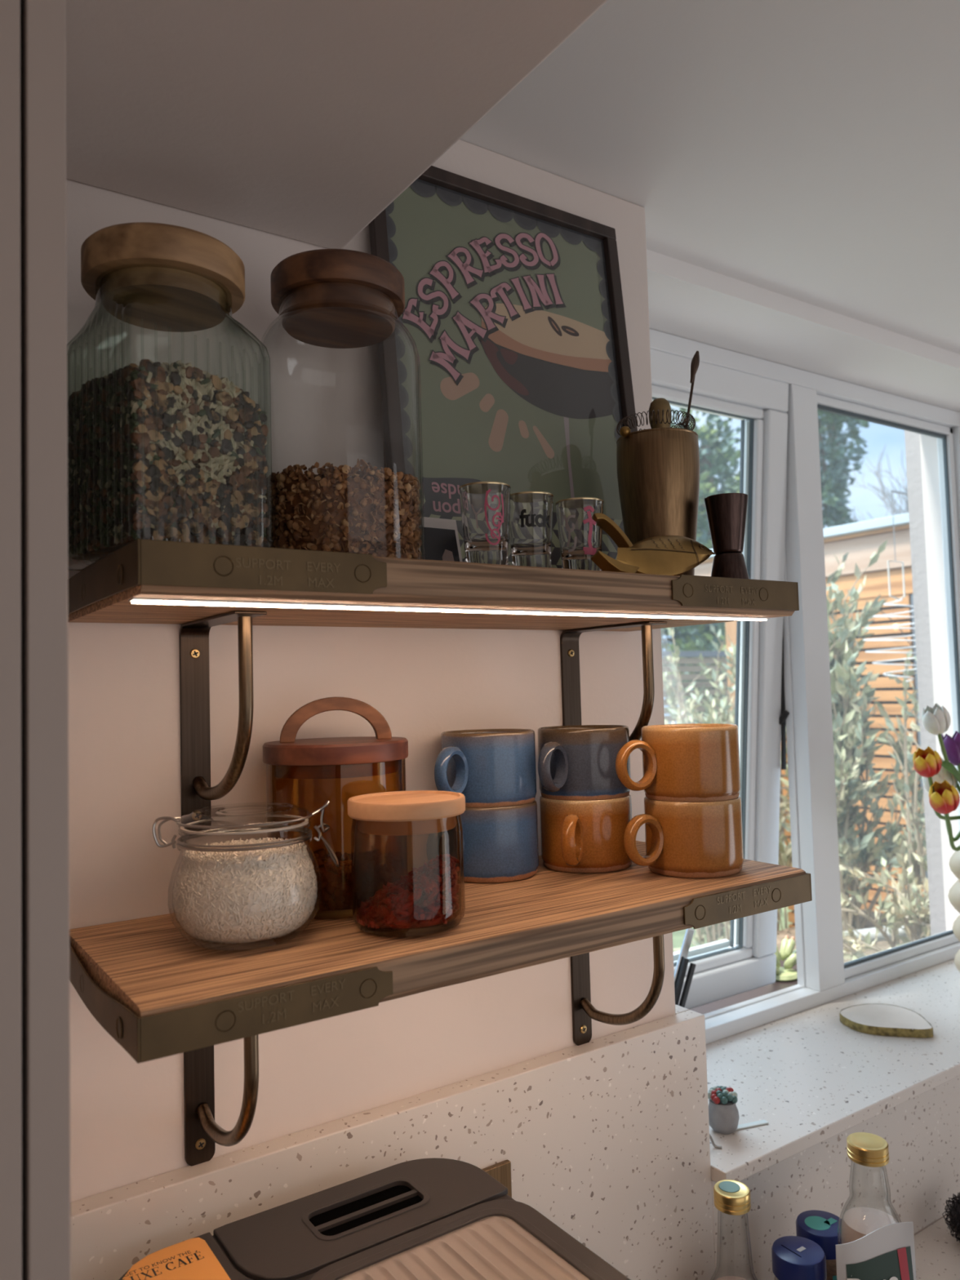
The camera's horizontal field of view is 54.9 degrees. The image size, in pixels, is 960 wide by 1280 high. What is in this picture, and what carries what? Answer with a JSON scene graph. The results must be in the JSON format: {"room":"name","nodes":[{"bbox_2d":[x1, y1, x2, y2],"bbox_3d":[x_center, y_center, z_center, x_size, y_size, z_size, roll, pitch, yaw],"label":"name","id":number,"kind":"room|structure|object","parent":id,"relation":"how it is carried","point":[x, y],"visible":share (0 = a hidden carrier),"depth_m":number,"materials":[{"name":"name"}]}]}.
{"room":"kitchen","nodes":[
{"label":"kitchen","id":0,"kind":"room"},
{"bbox_2d":[65,0,608,248],"bbox_3d":[-0.279,-0.512,-0.553,1.842,0.156,2.200,0,-4,-34],"label":"ceiling","id":1,"kind":"structure","parent":0,"point":[300,120],"depth_m":0.64,"materials":[{"name":"paint"}]},
{"bbox_2d":[66,139,675,1202],"bbox_3d":[-0.796,0.592,0.554,2.244,2.216,0.340,0,-4,-34],"label":"wall","id":2,"kind":"structure","parent":0,"point":[127,1116],"depth_m":0.82,"materials":[{"name":"paint"}]},
{"bbox_2d":[183,1034,258,1166],"bbox_3d":[-0.191,0.332,0.696,0.024,0.174,0.135,0,-4,-34],"label":"shelf bracket","id":3,"kind":"object","parent":2,"relation":"attached to","point":[202,1132],"visible":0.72,"depth_m":0.74,"materials":[{"name":"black metal"}]},
{"bbox_2d":[179,610,266,835],"bbox_3d":[-0.198,0.070,0.710,0.024,0.174,0.135,0,-4,-34],"label":"shelf bracket","id":4,"kind":"object","parent":2,"relation":"attached to","point":[197,792],"visible":0.92,"depth_m":0.76,"materials":[{"name":"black metal"}]},
{"bbox_2d":[67,538,799,631],"bbox_3d":[-0.012,-0.034,0.787,0.597,0.031,0.226,0,-4,-34],"label":"shelf board","id":5,"kind":"object","parent":2,"relation":"attached to","point":[100,593],"visible":0.95,"depth_m":0.66,"materials":[{"name":"brown wood"}]},
{"bbox_2d":[66,222,273,570],"bbox_3d":[-0.223,-0.162,0.658,0.114,0.222,0.114,-4,-4,42],"label":"storage jar","id":6,"kind":"object","parent":5,"relation":"on","point":[148,275],"visible":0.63,"depth_m":0.63,"materials":[{"name":"green glass"}]},
{"bbox_2d":[67,359,270,555],"bbox_3d":[-0.222,-0.127,0.656,0.102,0.135,0.102,-4,-4,42],"label":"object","id":7,"kind":"object","parent":6,"relation":"in","point":[140,504],"visible":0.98,"depth_m":0.62,"materials":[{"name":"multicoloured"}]},
{"bbox_2d":[257,248,425,559],"bbox_3d":[-0.114,-0.173,0.757,0.132,0.250,0.132,0,-4,-34],"label":"storage jar","id":8,"kind":"object","parent":5,"relation":"on","point":[326,298],"visible":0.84,"depth_m":0.73,"materials":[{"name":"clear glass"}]},
{"bbox_2d":[264,458,422,559],"bbox_3d":[-0.111,-0.095,0.753,0.128,0.079,0.128,-1,-3,-17],"label":"granola","id":9,"kind":"object","parent":8,"relation":"in","point":[373,511],"visible":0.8,"depth_m":0.70,"materials":[{"name":"brown food"}]},
{"bbox_2d":[417,516,462,561],"bbox_3d":[-0.038,-0.079,0.829,0.051,0.064,0.015,1,-4,-35],"label":"instant photo","id":10,"kind":"object","parent":5,"relation":"on","point":[442,543],"visible":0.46,"depth_m":0.83,"materials":[{"name":"grey paper"}]},
{"bbox_2d":[128,597,769,621],"bbox_3d":[0.031,-0.022,0.721,0.584,0.003,0.012,0,-4,-34],"label":"strip light","id":11,"kind":"object","parent":5,"relation":"attached to","point":[135,600],"visible":1,"depth_m":0.66,"materials":[{"name":"white plastic"}]},
{"bbox_2d":[458,481,511,564],"bbox_3d":[0.005,-0.090,0.773,0.044,0.077,0.044,0,-4,-34],"label":"shot glass","id":12,"kind":"object","parent":5,"relation":"on","point":[485,506],"visible":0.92,"depth_m":0.76,"materials":[{"name":"white"}]},
{"bbox_2d":[471,503,482,528],"bbox_3d":[-0.003,-0.101,0.756,0.010,0.020,0.001,-3,-3,20],"label":"print","id":13,"kind":"object","parent":12,"relation":"attached to","point":[476,508],"depth_m":0.76,"materials":[{"name":"grey"}]},
{"bbox_2d":[484,488,503,545],"bbox_3d":[0.012,-0.100,0.756,0.017,0.046,0.004,0,-3,-21],"label":"print","id":14,"kind":"object","parent":12,"relation":"attached to","point":[493,498],"depth_m":0.76,"materials":[{"name":"pink paint"}]},
{"bbox_2d":[368,165,637,568],"bbox_3d":[0.039,-0.257,0.942,0.315,0.430,0.054,0,-4,-34],"label":"framed poster","id":15,"kind":"object","parent":5,"relation":"on","point":[513,313],"visible":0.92,"depth_m":0.94,"materials":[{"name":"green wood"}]},
{"bbox_2d":[508,491,554,567],"bbox_3d":[0.045,-0.089,0.827,0.044,0.080,0.044,0,-4,-34],"label":"shot glass","id":16,"kind":"object","parent":5,"relation":"on","point":[531,513],"visible":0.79,"depth_m":0.81,"materials":[{"name":"white"}]},
{"bbox_2d":[555,497,604,570],"bbox_3d":[0.090,-0.087,0.830,0.044,0.074,0.044,0,-4,-34],"label":"shot glass","id":17,"kind":"object","parent":5,"relation":"on","point":[580,537],"visible":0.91,"depth_m":0.81,"materials":[{"name":"white"}]},
{"bbox_2d":[563,515,577,552],"bbox_3d":[0.079,-0.094,0.814,0.013,0.034,0.003,-4,-4,33],"label":"print","id":18,"kind":"object","parent":17,"relation":"attached to","point":[570,522],"depth_m":0.81,"materials":[{"name":"grey paint"}]},
{"bbox_2d":[582,506,596,555],"bbox_3d":[0.097,-0.096,0.812,0.013,0.043,0.004,-1,-3,-20],"label":"print","id":19,"kind":"object","parent":17,"relation":"attached to","point":[589,526],"depth_m":0.81,"materials":[{"name":"pink paint"}]},
{"bbox_2d":[591,512,714,575],"bbox_3d":[0.156,-0.081,0.836,0.150,0.062,0.040,0,-4,-34],"label":"citrus squeezer","id":20,"kind":"object","parent":5,"relation":"on","point":[668,555],"visible":0.96,"depth_m":0.82,"materials":[{"name":"gold metal"}]},
{"bbox_2d":[616,427,699,576],"bbox_3d":[0.181,-0.126,0.932,0.082,0.156,0.082,0,-4,-34],"label":"cocktail shaker","id":21,"kind":"object","parent":5,"relation":"on","point":[658,468],"visible":0.66,"depth_m":0.90,"materials":[{"name":"gold metal"}]},
{"bbox_2d":[616,409,695,437],"bbox_3d":[0.176,-0.212,0.934,0.086,0.023,0.077,0,-4,-34],"label":"strainer","id":22,"kind":"object","parent":21,"relation":"in","point":[624,431],"visible":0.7,"depth_m":0.91,"materials":[{"name":"gold metal"}]},
{"bbox_2d":[648,398,671,428],"bbox_3d":[0.187,-0.150,0.946,0.023,0.196,0.023,0,-4,-34],"label":"muddler","id":23,"kind":"object","parent":21,"relation":"in","point":[660,404],"visible":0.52,"depth_m":0.94,"materials":[{"name":"brown wood"}]},
{"bbox_2d":[684,351,699,426],"bbox_3d":[0.216,-0.230,0.964,0.042,0.151,0.009,0,-4,-34],"label":"spoon","id":24,"kind":"object","parent":21,"relation":"in","point":[695,363],"visible":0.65,"depth_m":0.97,"materials":[{"name":"gold metal"}]},
{"bbox_2d":[704,493,749,578],"bbox_3d":[0.241,-0.095,0.898,0.042,0.088,0.042,0,-4,-34],"label":"jigger","id":25,"kind":"object","parent":5,"relation":"on","point":[726,513],"visible":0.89,"depth_m":0.88,"materials":[{"name":"brown metal"}]},
{"bbox_2d":[711,551,749,578],"bbox_3d":[0.241,-0.067,0.896,0.039,0.033,0.039,0,-4,-34],"label":"cup","id":26,"kind":"object","parent":25,"relation":"attached to","point":[725,564],"depth_m":0.88,"materials":[{"name":"brown metal"}]},
{"bbox_2d":[69,840,812,1063],"bbox_3d":[-0.006,0.231,0.772,0.599,0.031,0.226,0,-4,-34],"label":"shelf board","id":27,"kind":"object","parent":2,"relation":"attached to","point":[157,993],"visible":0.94,"depth_m":0.64,"materials":[{"name":"brown wood"}]},
{"bbox_2d":[151,800,339,951],"bbox_3d":[-0.168,0.166,0.665,0.107,0.093,0.107,-3,-3,28],"label":"jar","id":28,"kind":"object","parent":27,"relation":"on","point":[251,829],"visible":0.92,"depth_m":0.65,"materials":[{"name":"clear glass"}]},
{"bbox_2d":[172,836,317,943],"bbox_3d":[-0.168,0.178,0.664,0.103,0.060,0.102,0,-4,-34],"label":"rice","id":29,"kind":"object","parent":28,"relation":"in","point":[226,897],"visible":0.95,"depth_m":0.63,"materials":[{"name":"white food"}]},
{"bbox_2d":[262,697,408,919],"bbox_3d":[-0.118,0.132,0.766,0.119,0.170,0.119,0,-4,-34],"label":"canister","id":30,"kind":"object","parent":27,"relation":"on","point":[288,757],"visible":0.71,"depth_m":0.73,"materials":[{"name":"orange glass"}]},
{"bbox_2d":[308,848,399,911],"bbox_3d":[-0.116,0.194,0.763,0.107,0.034,0.107,-1,-3,-4],"label":"contents","id":31,"kind":"object","parent":30,"relation":"in","point":[375,868],"visible":0.55,"depth_m":0.72,"materials":[{"name":"brown food"}]},
{"bbox_2d":[347,790,465,937],"bbox_3d":[-0.053,0.164,0.686,0.087,0.094,0.087,0,-4,-34],"label":"storage jar","id":32,"kind":"object","parent":27,"relation":"on","point":[415,812],"visible":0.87,"depth_m":0.66,"materials":[{"name":"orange glass"}]},
{"bbox_2d":[356,853,459,928],"bbox_3d":[-0.053,0.183,0.685,0.077,0.044,0.077,-1,-3,-3],"label":"dried chillies","id":33,"kind":"object","parent":32,"relation":"in","point":[427,896],"visible":1,"depth_m":0.66,"materials":[{"name":"red food"}]},
{"bbox_2d":[426,800,538,883],"bbox_3d":[0.007,0.185,0.852,0.089,0.068,0.118,-2,-3,11],"label":"mug","id":34,"kind":"object","parent":27,"relation":"on","point":[500,844],"visible":0.65,"depth_m":0.83,"materials":[{"name":"blue ceramic"}]},
{"bbox_2d":[434,728,536,807],"bbox_3d":[-0.005,0.119,0.863,0.118,0.068,0.089,0,-3,-28],"label":"mug","id":35,"kind":"object","parent":34,"relation":"on","point":[491,767],"visible":0.9,"depth_m":0.83,"materials":[{"name":"blue ceramic"}]},
{"bbox_2d":[539,794,631,873],"bbox_3d":[0.097,0.184,0.879,0.089,0.068,0.128,-3,-3,18],"label":"mug","id":36,"kind":"object","parent":27,"relation":"on","point":[577,837],"visible":0.81,"depth_m":0.86,"materials":[{"name":"ceramic"}]},
{"bbox_2d":[537,724,631,800],"bbox_3d":[0.088,0.119,0.894,0.118,0.068,0.089,0,-3,-27],"label":"mug","id":37,"kind":"object","parent":36,"relation":"on","point":[575,762],"visible":0.99,"depth_m":0.86,"materials":[{"name":"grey ceramic"}]},
{"bbox_2d":[623,796,743,878],"bbox_3d":[0.184,0.180,0.861,0.118,0.068,0.089,-1,-3,-4],"label":"mug","id":38,"kind":"object","parent":27,"relation":"on","point":[689,840],"visible":0.93,"depth_m":0.82,"materials":[{"name":"orange ceramic"}]},
{"bbox_2d":[615,723,740,802],"bbox_3d":[0.180,0.114,0.857,0.128,0.068,0.089,0,-3,-27],"label":"mug","id":39,"kind":"object","parent":38,"relation":"on","point":[698,762],"visible":1,"depth_m":0.83,"materials":[{"name":"orange ceramic"}]},
{"bbox_2d":[481,1159,511,1197],"bbox_3d":[-0.025,0.540,0.844,0.133,0.088,0.007,0,-4,-34],"label":"wall socket","id":40,"kind":"object","parent":2,"relation":"attached to","point":[500,1171],"visible":0.1,"depth_m":0.88,"materials":[{"name":"gold metal"}]},
{"bbox_2d":[71,1004,959,1279],"bbox_3d":[0.428,0.619,1.294,4.500,0.373,0.238,0,-4,-34],"label":"backsplash","id":41,"kind":"structure","parent":2,"relation":"attached to","point":[606,1138],"depth_m":0.95,"materials":[{"name":"stone"}]},
{"bbox_2d":[560,621,666,741],"bbox_3d":[0.135,0.073,0.936,0.024,0.174,0.135,0,-4,-34],"label":"shelf bracket","id":42,"kind":"object","parent":2,"relation":"attached to","point":[569,639],"visible":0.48,"depth_m":0.98,"materials":[{"name":"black metal"}]},
{"bbox_2d":[570,934,664,1045],"bbox_3d":[0.142,0.335,0.922,0.024,0.174,0.135,0,-4,-34],"label":"shelf bracket","id":43,"kind":"object","parent":2,"relation":"attached to","point":[583,1011],"visible":0.68,"depth_m":0.96,"materials":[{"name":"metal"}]},
{"bbox_2d":[646,248,959,412],"bbox_3d":[1.135,-0.607,1.998,2.556,0.277,0.262,0,-4,-34],"label":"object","id":44,"kind":"structure","parent":2,"relation":"attached to","point":[686,300],"depth_m":1.46,"materials":[{"name":"white paint"}]},
{"bbox_2d":[459,0,959,354],"bbox_3d":[1.339,-0.748,-0.299,5.000,0.250,3.778,0,-4,-34],"label":"ceiling","id":45,"kind":"structure","parent":0,"point":[807,151],"depth_m":0.96,"materials":[{"name":"white paint"}]},
{"bbox_2d":[919,433,959,930],"bbox_3d":[1.621,0.097,2.303,1.400,1.123,0.220,0,-4,-34],"label":"window frame","id":46,"kind":"structure","parent":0,"point":[928,444],"depth_m":1.99,"materials":[{"name":"paint"}]},
{"bbox_2d":[649,328,959,1044],"bbox_3d":[0.443,0.096,1.674,1.256,1.122,0.299,0,-4,-34],"label":"window","id":47,"kind":"structure","parent":46,"relation":"in","point":[783,686],"depth_m":1.58,"materials":[{"name":"white plastic"}]},
{"bbox_2d":[774,935,797,982],"bbox_3d":[0.582,0.608,1.773,0.118,0.069,0.068,0,-4,-34],"label":"succulent plant","id":48,"kind":"object","parent":47,"relation":"on","point":[785,974],"visible":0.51,"depth_m":1.76,"materials":[{"name":"green plant"}]},
{"bbox_2d":[706,958,959,1235],"bbox_3d":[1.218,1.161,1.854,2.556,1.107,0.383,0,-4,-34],"label":"windowsill","id":49,"kind":"structure","parent":46,"relation":"in","point":[945,1214],"depth_m":1.29,"materials":[{"name":"stone"}]},
{"bbox_2d":[709,1133,721,1148],"bbox_3d":[0.269,0.583,1.082,0.028,0.018,0.007,-3,-3,22],"label":"metal hook","id":50,"kind":"object","parent":49,"relation":"on","point":[714,1145],"visible":0.57,"depth_m":1.08,"materials":[{"name":"silver metal"}]},
{"bbox_2d":[707,1085,739,1134],"bbox_3d":[0.294,0.568,1.121,0.039,0.049,0.038,0,-4,-34],"label":"pot","id":51,"kind":"object","parent":49,"relation":"on","point":[723,1113],"visible":0.99,"depth_m":1.11,"materials":[{"name":"grey ceramic"}]},
{"bbox_2d":[735,1120,768,1130],"bbox_3d":[0.326,0.592,1.127,0.054,0.002,0.009,-1,-3,-18],"label":"stick","id":52,"kind":"object","parent":49,"relation":"on","point":[762,1122],"visible":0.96,"depth_m":1.13,"materials":[{"name":"white"}]},
{"bbox_2d":[839,1003,933,1038],"bbox_3d":[0.630,0.595,1.448,0.123,0.013,0.114,-2,-3,7],"label":"slice","id":53,"kind":"object","parent":49,"relation":"on","point":[882,1020],"visible":1,"depth_m":1.43,"materials":[{"name":"white food"}]},
{"bbox_2d":[947,849,959,972],"bbox_3d":[0.884,0.476,1.600,0.130,0.252,0.130,0,-4,-34],"label":"flower vase","id":54,"kind":"object","parent":49,"relation":"on","point":[953,895],"visible":0.97,"depth_m":1.60,"materials":[{"name":"beige ceramic"}]},
{"bbox_2d":[912,746,959,820],"bbox_3d":[0.790,0.287,1.543,0.190,0.228,0.044,0,-4,-34],"label":"tulip","id":55,"kind":"object","parent":54,"relation":"in","point":[927,763],"visible":0.98,"depth_m":1.50,"materials":[{"name":"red plant"}]},
{"bbox_2d":[921,757,959,841],"bbox_3d":[0.808,0.301,1.579,0.136,0.204,0.056,0,-4,-34],"label":"tulip","id":56,"kind":"object","parent":54,"relation":"in","point":[944,774],"visible":0.36,"depth_m":1.54,"materials":[{"name":"white plant"}]},
{"bbox_2d":[921,702,959,793],"bbox_3d":[0.802,0.253,1.554,0.156,0.298,0.044,0,-4,-34],"label":"tulip","id":57,"kind":"object","parent":54,"relation":"in","point":[936,720],"visible":0.98,"depth_m":1.52,"materials":[{"name":"white plant"}]},
{"bbox_2d":[928,779,959,851],"bbox_3d":[0.807,0.314,1.536,0.177,0.173,0.047,0,-4,-34],"label":"tulip","id":58,"kind":"object","parent":54,"relation":"in","point":[945,799],"visible":1,"depth_m":1.49,"materials":[{"name":"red plant"}]},
{"bbox_2d":[940,730,959,773],"bbox_3d":[0.836,0.279,1.591,0.099,0.247,0.049,0,-4,-34],"label":"tulip","id":59,"kind":"object","parent":54,"relation":"in","point":[952,744],"visible":0.72,"depth_m":1.57,"materials":[{"name":"purple plant"}]},
{"bbox_3d":[1.342,1.621,-0.333,5.000,0.050,4.000,0,-4,-34],"label":"floor","id":60,"kind":"structure","parent":0,"visible":0},
{"bbox_2d":[0,0,71,1279],"bbox_3d":[-0.516,0.653,0.351,0.620,2.058,0.298,0,-4,-34],"label":"tall cabinet","id":61,"kind":"object","parent":60,"relation":"on","point":[35,1192],"visible":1,"depth_m":0.43,"materials":[{"name":"beige paint"}]},
{"label":"outside","id":62,"kind":"structure","parent":0,"visible":0},
{"bbox_2d":[672,775,792,948],"bbox_3d":[-0.761,2.468,17.369,30.000,0.100,23.700,0,-4,-34],"label":"ground","id":63,"kind":"structure","parent":62,"point":[677,936],"depth_m":5.46,"materials":[{"name":"grey concrete"}]},
{"bbox_2d":[673,923,724,951],"bbox_3d":[0.903,1.717,5.241,1.441,0.024,0.736,0,-4,-34],"label":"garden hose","id":64,"kind":"object","parent":63,"relation":"on","point":[674,949],"visible":0.02,"depth_m":5.06,"materials":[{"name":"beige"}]},
{"bbox_2d":[661,406,740,713],"bbox_3d":[2.834,-0.525,11.393,2.188,5.062,2.860,-4,-4,40],"label":"evergreen tree","id":65,"kind":"object","parent":63,"relation":"on","point":[713,463],"visible":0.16,"depth_m":11.34,"materials":[{"name":"green plant"}]},
{"bbox_2d":[662,622,785,776],"bbox_3d":[2.928,0.750,8.938,3.221,2.280,1.409,0,-4,-34],"label":"fence","id":66,"kind":"object","parent":63,"relation":"on","point":[699,645],"visible":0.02,"depth_m":8.29,"materials":[{"name":"brown wood"}]},
{"bbox_2d":[662,650,789,861],"bbox_3d":[2.576,0.954,7.744,8.500,1.720,0.120,0,-4,-34],"label":"fence","id":67,"kind":"object","parent":63,"relation":"on","point":[693,656],"visible":0.02,"depth_m":7.12,"materials":[{"name":"grey"}]},
{"bbox_2d":[817,409,869,528],"bbox_3d":[4.786,-0.958,12.690,1.647,5.951,1.179,0,-4,-34],"label":"evergreen tree","id":68,"kind":"object","parent":63,"relation":"on","point":[834,482],"visible":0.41,"depth_m":12.64,"materials":[{"name":"green plant"}]},
{"bbox_2d":[848,444,908,522],"bbox_3d":[6.755,-0.622,14.261,2.288,5.342,2.936,0,-4,-34],"label":"bare tree","id":69,"kind":"object","parent":63,"relation":"on","point":[882,490],"visible":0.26,"depth_m":14.84,"materials":[{"name":"grey plant"}]},
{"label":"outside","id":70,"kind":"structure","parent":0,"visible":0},
{"bbox_3d":[6.431,1.707,6.772,30.000,0.100,1.960,0,-4,-34],"label":"ground","id":71,"kind":"structure","parent":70,"visible":0},
{"bbox_2d":[662,623,790,946],"bbox_3d":[0.985,0.778,3.948,0.597,1.760,0.697,0,-4,-34],"label":"shrub","id":72,"kind":"object","parent":71,"relation":"on","point":[714,932],"visible":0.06,"depth_m":3.93,"materials":[{"name":"green plant"}]},
{"bbox_2d":[684,689,792,946],"bbox_3d":[0.948,0.898,3.272,0.416,1.451,0.463,0,-4,-34],"label":"shrub","id":73,"kind":"object","parent":71,"relation":"on","point":[710,703],"visible":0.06,"depth_m":3.33,"materials":[{"name":"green plant"}]},
{"bbox_2d":[694,512,928,928],"bbox_3d":[2.186,0.585,4.261,1.660,2.108,1.720,0,-4,-34],"label":"shelter","id":74,"kind":"object","parent":71,"relation":"on","point":[860,540],"visible":0.18,"depth_m":3.73,"materials":[{"name":"brown wood"}]},
{"bbox_2d":[862,489,916,682],"bbox_3d":[1.565,-0.170,3.095,0.807,0.612,0.214,0,-4,-34],"label":"spinner","id":75,"kind":"object","parent":74,"relation":"hanging from","point":[891,491],"visible":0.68,"depth_m":2.94,"materials":[{"name":"white metal"}]},
{"bbox_2d":[880,611,915,648],"bbox_3d":[1.654,-0.045,3.574,0.026,0.223,0.302,0,-4,-34],"label":"string light","id":76,"kind":"object","parent":74,"relation":"attached to","point":[895,624],"visible":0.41,"depth_m":3.61,"materials":[{"name":"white plastic"}]},
{"bbox_2d":[776,908,919,962],"bbox_3d":[1.248,1.278,2.776,1.070,0.620,0.920,0,-4,-34],"label":"raised bed","id":77,"kind":"object","parent":71,"relation":"on","point":[790,932],"visible":0.05,"depth_m":3.10,"materials":[{"name":"brown wood"}]},
{"bbox_2d":[777,539,924,931],"bbox_3d":[1.227,0.313,3.192,0.560,1.359,0.678,0,-3,-27],"label":"shrub","id":78,"kind":"object","parent":77,"relation":"on","point":[849,720],"visible":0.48,"depth_m":3.12,"materials":[{"name":"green plant"}]},
{"bbox_2d":[839,836,930,960],"bbox_3d":[1.233,0.746,2.585,0.778,0.434,0.637,0,-4,-34],"label":"shrub","id":79,"kind":"object","parent":77,"relation":"on","point":[913,913],"visible":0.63,"depth_m":2.56,"materials":[{"name":"green plant"}]},
{"bbox_2d":[875,648,929,942],"bbox_3d":[1.385,0.464,2.887,0.376,1.011,0.371,1,-4,-43],"label":"shrub","id":80,"kind":"object","parent":77,"relation":"on","point":[917,860],"visible":0.44,"depth_m":2.90,"materials":[{"name":"green plant"}]},
{"bbox_3d":[1.271,0.869,2.633,0.265,0.158,0.227,0,-4,-34],"label":"branch","id":81,"kind":"object","parent":77,"relation":"on","visible":0},
{"bbox_2d":[842,922,923,944],"bbox_3d":[1.221,0.826,2.682,0.355,0.153,0.072,-3,-4,31],"label":"branch","id":82,"kind":"object","parent":81,"relation":"on","point":[864,931],"visible":0.12,"depth_m":2.71,"materials":[{"name":"white"}]},
{"bbox_2d":[904,430,946,935],"bbox_3d":[1.308,-0.192,2.287,0.740,3.500,0.070,0,-4,-34],"label":"window frame","id":83,"kind":"structure","parent":71,"relation":"on","point":[913,452],"depth_m":2.08,"materials":[{"name":"grey plastic"}]},
{"bbox_3d":[3.299,0.511,1.160,0.100,2.216,3.940,0,-4,-34],"label":"wall","id":84,"kind":"structure","parent":0,"visible":0},
{"bbox_2d":[914,1215,959,1279],"bbox_3d":[1.197,0.799,1.273,3.248,0.030,0.638,0,-4,-34],"label":"countertop","id":85,"kind":"structure","parent":84,"relation":"attached to","point":[937,1253],"depth_m":1.20,"materials":[{"name":"stone"}]},
{"bbox_2d":[119,1158,631,1279],"bbox_3d":[-0.049,0.608,0.583,0.304,0.346,0.352,0,-4,-34],"label":"coffee machine","id":86,"kind":"object","parent":85,"relation":"on","point":[424,1219],"visible":1,"depth_m":0.68,"materials":[{"name":"grey plastic"}]},
{"bbox_2d":[337,1215,589,1279],"bbox_3d":[0.018,0.434,0.579,0.152,0.003,0.230,0,-4,-34],"label":"tray","id":87,"kind":"object","parent":86,"relation":"on","point":[462,1247],"depth_m":0.66,"materials":[{"name":"beige wood"}]},
{"bbox_2d":[309,1200,631,1279],"bbox_3d":[0.019,0.437,0.586,0.189,0.004,0.257,0,-4,-34],"label":"tray","id":88,"kind":"object","parent":86,"relation":"on","point":[461,1239],"depth_m":0.67,"materials":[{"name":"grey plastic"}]},
{"bbox_2d":[710,1179,757,1279],"bbox_3d":[0.264,0.680,0.953,0.068,0.224,0.068,0,-4,-34],"label":"glass bottle","id":89,"kind":"object","parent":85,"relation":"on","point":[731,1197],"visible":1,"depth_m":0.95,"materials":[{"name":"clear glass"}]},
{"bbox_2d":[718,1181,740,1192],"bbox_3d":[0.259,0.569,0.962,0.022,0.001,0.022,0,-4,-34],"label":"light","id":90,"kind":"object","parent":89,"relation":"on","point":[723,1186],"depth_m":0.96,"materials":[{"name":"teal"}]},
{"bbox_2d":[771,1235,826,1279],"bbox_3d":[0.343,0.723,0.989,0.055,0.138,0.055,0,-4,-34],"label":"spice jar","id":91,"kind":"object","parent":85,"relation":"on","point":[793,1257],"visible":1,"depth_m":0.98,"materials":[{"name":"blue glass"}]},
{"bbox_2d":[795,1209,841,1279],"bbox_3d":[0.386,0.724,1.037,0.055,0.138,0.055,0,-4,-34],"label":"spice jar","id":92,"kind":"object","parent":85,"relation":"on","point":[820,1227],"visible":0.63,"depth_m":1.03,"materials":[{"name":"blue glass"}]},
{"bbox_2d":[837,1132,901,1244],"bbox_3d":[0.413,0.659,0.970,0.068,0.260,0.068,0,-4,-34],"label":"glass bottle","id":93,"kind":"object","parent":85,"relation":"on","point":[864,1148],"visible":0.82,"depth_m":0.97,"materials":[{"name":"clear glass"}]},
{"bbox_2d":[835,1222,916,1279],"bbox_3d":[0.388,0.680,0.897,0.088,0.211,0.045,-1,-3,-10],"label":"pouch","id":94,"kind":"object","parent":85,"relation":"on","point":[887,1252],"visible":1,"depth_m":0.90,"materials":[{"name":"white plastic"}]},
{"bbox_2d":[942,1192,959,1242],"bbox_3d":[0.647,0.764,1.218,0.064,0.063,0.066,0,-4,-34],"label":"pad","id":95,"kind":"object","parent":85,"relation":"on","point":[953,1212],"visible":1,"depth_m":1.22,"materials":[{"name":"black metal"}]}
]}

